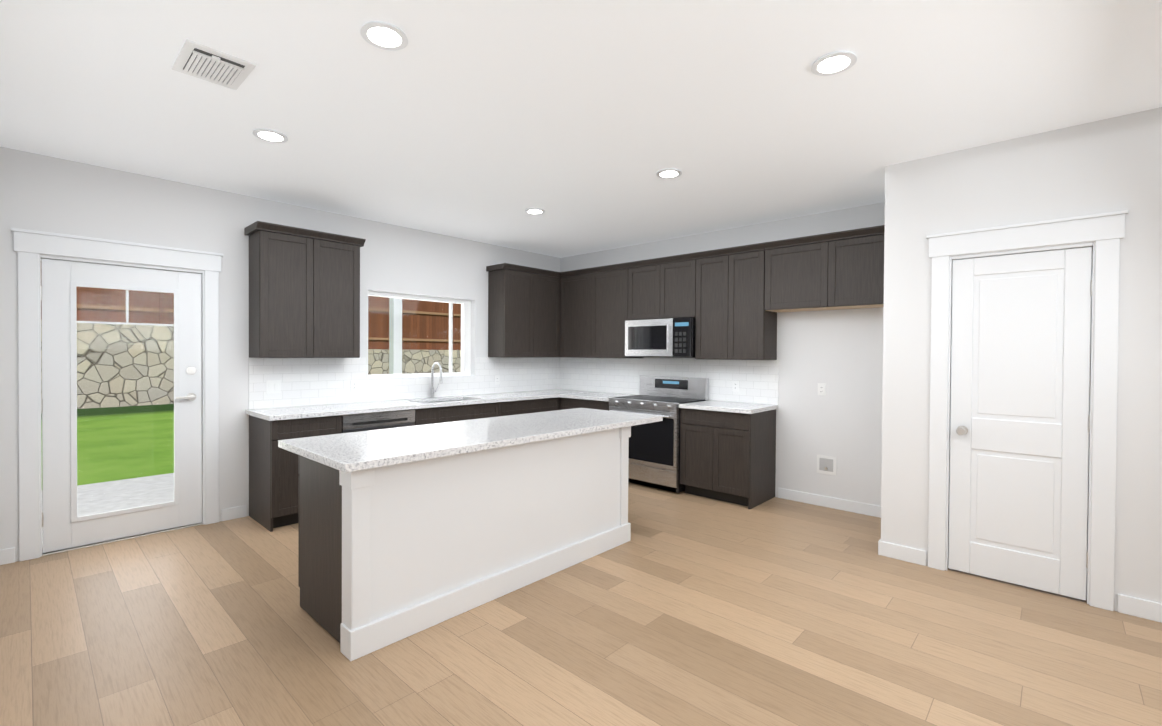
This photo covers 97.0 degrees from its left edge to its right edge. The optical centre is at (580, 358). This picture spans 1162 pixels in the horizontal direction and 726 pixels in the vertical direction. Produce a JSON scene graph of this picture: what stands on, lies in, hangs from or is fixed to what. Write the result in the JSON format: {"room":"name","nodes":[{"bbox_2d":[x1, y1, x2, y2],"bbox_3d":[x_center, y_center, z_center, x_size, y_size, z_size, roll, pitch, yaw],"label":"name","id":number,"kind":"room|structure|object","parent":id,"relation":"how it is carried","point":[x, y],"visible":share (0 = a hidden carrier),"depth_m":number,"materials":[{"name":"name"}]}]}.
{"room":"kitchen","nodes":[
{"label":"kitchen","id":0,"kind":"room"},
{"bbox_2d":[0,147,559,561],"bbox_3d":[-2.143,-0.028,5.280,0.160,2.740,5.590,1,1,43],"label":"wall","id":1,"kind":"structure","parent":0,"point":[43,193],"depth_m":4.26,"materials":[{"name":"grey paint"}]},
{"bbox_2d":[11,228,222,560],"bbox_3d":[-3.420,0.241,3.881,0.192,2.215,1.174,1,1,43],"label":"door frame","id":2,"kind":"structure","parent":1,"relation":"attached to","point":[30,246],"depth_m":3.57,"materials":[{"name":"white painted wood"}]},
{"bbox_2d":[41,259,201,552],"bbox_3d":[-3.385,0.323,3.842,0.106,2.022,0.907,1,1,43],"label":"entry door","id":3,"kind":"structure","parent":1,"relation":"in","point":[64,526],"depth_m":3.74,"materials":[{"name":"white"}]},
{"bbox_2d":[244,221,365,357],"bbox_3d":[-2.432,-0.562,4.574,0.357,1.100,0.880,1,1,43],"label":"upper cabinet","id":4,"kind":"object","parent":1,"relation":"attached to","point":[304,293],"visible":1,"depth_m":4.42,"materials":[{"name":"brown wood"}]},
{"bbox_2d":[249,357,560,408],"bbox_3d":[-1.568,0.202,5.778,0.009,0.444,3.755,1,1,43],"label":"tile backsplash","id":5,"kind":"structure","parent":1,"relation":"attached to","point":[312,381],"depth_m":5.13,"materials":[{"name":"white tile"}]},
{"bbox_2d":[266,380,280,393],"bbox_3d":[-2.709,0.246,4.531,0.010,0.114,0.116,1,1,43],"label":"outlet","id":6,"kind":"object","parent":5,"relation":"attached to","point":[274,386],"visible":1,"depth_m":4.53,"materials":[{"name":"white plastic"}]},
{"bbox_2d":[495,375,499,384],"bbox_3d":[-1.032,0.258,6.345,0.008,0.114,0.070,1,1,43],"label":"outlet","id":7,"kind":"object","parent":5,"relation":"attached to","point":[497,379],"visible":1,"depth_m":6.34,"materials":[{"name":"white plastic"}]},
{"bbox_2d":[368,291,474,379],"bbox_3d":[-1.755,-0.247,5.690,0.148,0.905,1.300,1,1,43],"label":"kitchen window","id":8,"kind":"structure","parent":1,"relation":"in","point":[465,331],"depth_m":5.99,"materials":[{"name":"white plastic"}]},
{"bbox_2d":[486,263,529,356],"bbox_3d":[-0.837,-0.571,6.328,0.316,1.100,0.516,1,1,43],"label":"upper cabinet","id":9,"kind":"object","parent":1,"relation":"attached to","point":[508,285],"depth_m":6.16,"materials":[{"name":"brown wood"}]},
{"bbox_2d":[530,267,561,356],"bbox_3d":[-0.537,-0.572,6.607,0.376,1.100,0.535,1,1,43],"label":"upper cabinet","id":10,"kind":"object","parent":1,"relation":"attached to","point":[545,285],"depth_m":6.51,"materials":[{"name":"brown wood"}]},
{"bbox_2d":[0,482,1161,725],"bbox_3d":[1.210,1.425,2.185,9.320,0.060,5.590,1,1,43],"label":"floor","id":11,"kind":"structure","parent":0,"point":[682,608],"depth_m":2.51,"materials":[{"name":"brown wood"}]},
{"bbox_2d":[249,417,341,531],"bbox_3d":[-2.446,0.911,4.407,0.597,0.878,0.542,1,1,43],"label":"base cabinet","id":12,"kind":"object","parent":11,"relation":"on","point":[273,470],"depth_m":4.13,"materials":[{"name":"black wood"}]},
{"bbox_2d":[245,389,588,420],"bbox_3d":[-1.349,0.447,5.559,0.632,0.038,3.780,1,1,43],"label":"countertop","id":13,"kind":"structure","parent":12,"relation":"on","point":[285,413],"depth_m":4.80,"materials":[{"name":"white stone"}]},
{"bbox_2d":[430,362,442,397],"bbox_3d":[-1.546,0.229,5.584,0.213,0.396,0.107,1,1,43],"label":"kitchen faucet","id":14,"kind":"object","parent":13,"relation":"on","point":[432,379],"visible":1,"depth_m":5.60,"materials":[{"name":"silver metal"}]},
{"bbox_2d":[401,397,488,424],"bbox_3d":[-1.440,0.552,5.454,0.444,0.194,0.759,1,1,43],"label":"base cabinet","id":15,"kind":"object","parent":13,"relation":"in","point":[451,413],"depth_m":5.21,"materials":[{"name":"brown wood"}]},
{"bbox_2d":[342,409,414,432],"bbox_3d":[-2.014,0.912,4.838,0.572,0.871,0.672,1,1,43],"label":"dishwasher","id":16,"kind":"object","parent":11,"relation":"on","point":[373,421],"visible":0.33,"depth_m":4.62,"materials":[{"name":"silver metal"}]},
{"bbox_2d":[292,428,630,660],"bbox_3d":[-0.599,0.925,3.352,0.721,0.894,2.098,1,1,43],"label":"kitchen island","id":17,"kind":"object","parent":11,"relation":"on","point":[405,532],"depth_m":2.76,"materials":[{"name":"white"}]},
{"bbox_2d":[278,408,661,471],"bbox_3d":[-0.504,0.459,3.379,0.860,0.038,2.418,1,1,43],"label":"island countertop","id":18,"kind":"structure","parent":17,"relation":"on","point":[380,448],"depth_m":2.92,"materials":[{"name":"white stone"}]},
{"bbox_2d":[489,397,560,417],"bbox_3d":[-0.830,0.902,6.154,0.597,0.878,0.970,1,1,43],"label":"base cabinet","id":19,"kind":"object","parent":11,"relation":"on","point":[499,408],"depth_m":5.89,"materials":[{"name":"black wood"}]},
{"bbox_2d":[561,397,608,410],"bbox_3d":[0.247,0.908,6.252,0.810,0.878,0.598,1,1,43],"label":"base cabinet","id":20,"kind":"object","parent":11,"relation":"on","point":[566,402],"depth_m":6.07,"materials":[{"name":"black wood"}]},
{"bbox_2d":[561,393,632,400],"bbox_3d":[0.243,0.450,6.231,0.792,0.038,0.632,1,1,43],"label":"countertop","id":21,"kind":"structure","parent":20,"relation":"on","point":[580,396],"depth_m":6.10,"materials":[{"name":"white stone"}]},
{"bbox_2d":[609,375,708,492],"bbox_3d":[0.826,0.779,5.628,0.877,1.155,0.692,1,1,43],"label":"range","id":22,"kind":"object","parent":11,"relation":"on","point":[654,456],"visible":0.65,"depth_m":5.39,"materials":[{"name":"silver metal"}]},
{"bbox_2d":[680,409,775,508],"bbox_3d":[1.462,0.927,5.129,0.730,0.878,0.598,1,1,43],"label":"base cabinet","id":23,"kind":"object","parent":11,"relation":"on","point":[727,451],"depth_m":4.89,"materials":[{"name":"black wood"}]},
{"bbox_2d":[679,401,776,412],"bbox_3d":[1.462,0.469,5.103,0.749,0.038,0.632,1,1,43],"label":"countertop","id":24,"kind":"structure","parent":23,"relation":"on","point":[717,406],"depth_m":4.94,"materials":[{"name":"white stone"}]},
{"bbox_2d":[0,0,1161,257],"bbox_3d":[1.227,-1.375,2.156,9.320,0.060,5.590,1,1,43],"label":"ceiling","id":25,"kind":"structure","parent":0,"point":[580,122],"depth_m":2.68,"materials":[{"name":"white paint"}]},
{"bbox_2d":[171,39,255,89],"bbox_3d":[-1.712,-1.355,2.395,0.330,0.020,0.260,1,1,43],"label":"ceiling vent","id":26,"kind":"object","parent":25,"relation":"in","point":[204,62],"visible":0.98,"depth_m":2.37,"materials":[{"name":"white plastic"}]},
{"bbox_2d":[252,128,287,142],"bbox_3d":[-1.900,-1.368,3.149,0.190,0.014,0.190,1,1,43],"label":"recessed light","id":27,"kind":"object","parent":25,"relation":"in","point":[271,135],"visible":0.96,"depth_m":3.13,"materials":[{"name":"white plastic"}]},
{"bbox_2d":[360,21,408,50],"bbox_3d":[-0.821,-1.351,2.151,0.190,0.014,0.190,1,1,43],"label":"recessed light","id":28,"kind":"object","parent":25,"relation":"in","point":[384,35],"visible":0.92,"depth_m":2.14,"materials":[{"name":"white plastic"}]},
{"bbox_2d":[525,208,544,214],"bbox_3d":[-0.428,-1.376,4.784,0.190,0.014,0.190,1,1,43],"label":"recessed light","id":29,"kind":"object","parent":25,"relation":"in","point":[536,211],"visible":0.98,"depth_m":4.77,"materials":[{"name":"white plastic"}]},
{"bbox_2d":[656,168,681,178],"bbox_3d":[0.644,-1.359,3.764,0.190,0.014,0.190,1,1,43],"label":"recessed light","id":30,"kind":"object","parent":25,"relation":"in","point":[668,173],"visible":0.98,"depth_m":3.75,"materials":[{"name":"white plastic"}]},
{"bbox_2d":[811,51,856,75],"bbox_3d":[1.146,-1.340,2.333,0.190,0.014,0.190,1,1,43],"label":"recessed light","id":31,"kind":"object","parent":25,"relation":"in","point":[833,63],"visible":1,"depth_m":2.32,"materials":[{"name":"white plastic"}]},
{"bbox_2d":[560,202,884,505],"bbox_3d":[1.337,-0.012,5.759,4.300,2.740,0.160,1,1,43],"label":"wall","id":32,"kind":"structure","parent":0,"point":[839,353],"depth_m":4.81,"materials":[{"name":"grey paint"}]},
{"bbox_2d":[558,267,593,357],"bbox_3d":[0.031,-0.569,6.595,0.633,1.100,0.377,1,1,43],"label":"upper cabinet","id":33,"kind":"object","parent":32,"relation":"attached to","point":[576,307],"depth_m":6.50,"materials":[{"name":"brown wood"}]},
{"bbox_2d":[594,262,642,357],"bbox_3d":[0.445,-0.562,6.253,0.673,1.100,0.317,1,1,43],"label":"upper cabinet","id":34,"kind":"object","parent":32,"relation":"attached to","point":[613,284],"depth_m":6.11,"materials":[{"name":"brown wood"}]},
{"bbox_2d":[634,259,653,319],"bbox_3d":[0.833,-0.776,5.893,0.501,0.661,0.317,1,1,43],"label":"upper cabinet","id":35,"kind":"object","parent":32,"relation":"attached to","point":[643,270],"depth_m":5.80,"materials":[{"name":"brown wood"}]},
{"bbox_2d":[561,357,778,404],"bbox_3d":[0.836,0.214,6.106,3.030,0.444,0.009,1,1,43],"label":"tile backsplash","id":36,"kind":"structure","parent":32,"relation":"attached to","point":[758,380],"depth_m":5.83,"materials":[{"name":"white tile"}]},
{"bbox_2d":[732,381,738,391],"bbox_3d":[1.616,0.284,5.373,0.070,0.114,0.008,1,1,43],"label":"outlet","id":37,"kind":"object","parent":36,"relation":"attached to","point":[735,386],"visible":1,"depth_m":5.37,"materials":[{"name":"white plastic"}]},
{"bbox_2d":[654,253,697,318],"bbox_3d":[1.115,-0.771,5.632,0.501,0.661,0.317,1,1,43],"label":"upper cabinet","id":38,"kind":"object","parent":32,"relation":"attached to","point":[676,277],"depth_m":5.51,"materials":[{"name":"brown wood"}]},
{"bbox_2d":[625,317,695,357],"bbox_3d":[0.933,-0.227,5.727,0.865,0.417,0.426,1,1,43],"label":"microwave","id":39,"kind":"object","parent":38,"relation":"attached to","point":[672,338],"visible":0.96,"depth_m":5.55,"materials":[{"name":"silver metal"}]},
{"bbox_2d":[692,249,721,358],"bbox_3d":[1.431,-0.547,5.341,0.484,1.100,0.317,1,1,43],"label":"upper cabinet","id":40,"kind":"object","parent":32,"relation":"attached to","point":[708,303],"depth_m":5.25,"materials":[{"name":"brown wood"}]},
{"bbox_2d":[718,242,776,359],"bbox_3d":[1.701,-0.543,5.091,0.486,1.100,0.317,1,1,43],"label":"upper cabinet","id":41,"kind":"object","parent":32,"relation":"attached to","point":[733,301],"depth_m":4.98,"materials":[{"name":"brown wood"}]},
{"bbox_2d":[770,235,829,312],"bbox_3d":[2.066,-0.772,4.753,0.623,0.630,0.317,1,1,43],"label":"upper cabinet","id":42,"kind":"object","parent":32,"relation":"attached to","point":[794,261],"depth_m":4.67,"materials":[{"name":"brown wood"}]},
{"bbox_2d":[818,383,825,395],"bbox_3d":[2.247,0.284,4.803,0.070,0.114,0.008,1,1,43],"label":"outlet","id":43,"kind":"object","parent":32,"relation":"attached to","point":[821,389],"visible":1,"depth_m":4.80,"materials":[{"name":"white plastic"}]},
{"bbox_2d":[817,455,835,475],"bbox_3d":[2.273,0.984,4.769,0.170,0.170,0.028,1,1,43],"label":"outlet box","id":44,"kind":"object","parent":32,"relation":"attached to","point":[826,464],"visible":1,"depth_m":4.77,"materials":[{"name":"white plastic"}]},
{"bbox_2d":[778,488,880,517],"bbox_3d":[2.354,1.326,4.705,1.105,0.100,0.016,1,1,43],"label":"baseboard","id":45,"kind":"structure","parent":32,"relation":"attached to","point":[820,500],"depth_m":4.74,"materials":[{"name":"white wood"}]},
{"bbox_2d":[818,225,884,309],"bbox_3d":[2.437,-0.766,4.409,0.622,0.630,0.317,1,1,43],"label":"upper cabinet","id":46,"kind":"object","parent":32,"relation":"attached to","point":[850,262],"depth_m":4.34,"materials":[{"name":"brown wood"}]},
{"bbox_2d":[881,107,1161,610],"bbox_3d":[3.938,0.043,2.032,4.820,2.740,0.120,1,1,43],"label":"wall","id":47,"kind":"structure","parent":0,"point":[1107,165],"depth_m":3.01,"materials":[{"name":"grey paint"}]},
{"bbox_2d":[878,539,892,555],"bbox_3d":[2.428,1.334,3.979,0.016,0.100,0.943,1,1,43],"label":"baseboard","id":48,"kind":"structure","parent":47,"relation":"attached to","point":[883,547],"depth_m":3.61,"materials":[{"name":"white wood"}]},
{"bbox_2d":[948,247,1091,600],"bbox_3d":[2.654,0.369,3.138,0.658,2.025,0.102,1,1,43],"label":"pantry door","id":49,"kind":"structure","parent":47,"relation":"in","point":[1019,412],"depth_m":3.13,"materials":[{"name":"white wood"}]},
{"bbox_2d":[926,210,1128,610],"bbox_3d":[2.681,0.287,3.174,0.924,2.213,0.152,1,1,43],"label":"door frame","id":50,"kind":"structure","parent":47,"relation":"attached to","point":[1105,231],"depth_m":2.93,"materials":[{"name":"white wood"}]},
{"bbox_2d":[1117,594,1161,622],"bbox_3d":[4.300,1.370,1.613,3.628,0.100,0.013,1,1,43],"label":"baseboard","id":51,"kind":"structure","parent":47,"relation":"attached to","point":[1141,608],"depth_m":2.78,"materials":[{"name":"white wood"}]},
{"label":"outside","id":52,"kind":"structure","parent":0,"visible":0},
{"bbox_2d":[41,404,173,485],"bbox_3d":[-5.318,1.384,11.813,13.336,0.060,60.000,1,1,43],"label":"lawn","id":53,"kind":"structure","parent":52,"point":[130,418],"depth_m":8.48,"materials":[{"name":"green plant"}]},
{"bbox_2d":[42,473,173,548],"bbox_3d":[-3.490,1.396,5.763,2.439,0.065,5.600,1,1,43],"label":"patio slab","id":54,"kind":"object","parent":53,"relation":"on","point":[146,484],"depth_m":5.18,"materials":[{"name":"concrete"}]},
{"bbox_2d":[389,298,401,373],"bbox_3d":[-3.096,-0.148,8.586,0.150,3.100,0.150,1,1,43],"label":"patio post","id":55,"kind":"object","parent":53,"relation":"on","point":[395,363],"depth_m":8.53,"materials":[{"name":"white"}]},
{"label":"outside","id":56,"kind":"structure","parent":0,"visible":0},
{"bbox_2d":[41,286,460,408],"bbox_3d":[-10.420,-0.896,16.523,0.600,4.460,60.000,1,1,43],"label":"stone wall","id":57,"kind":"structure","parent":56,"point":[148,393],"depth_m":14.38,"materials":[{"name":"stone"}]}
]}

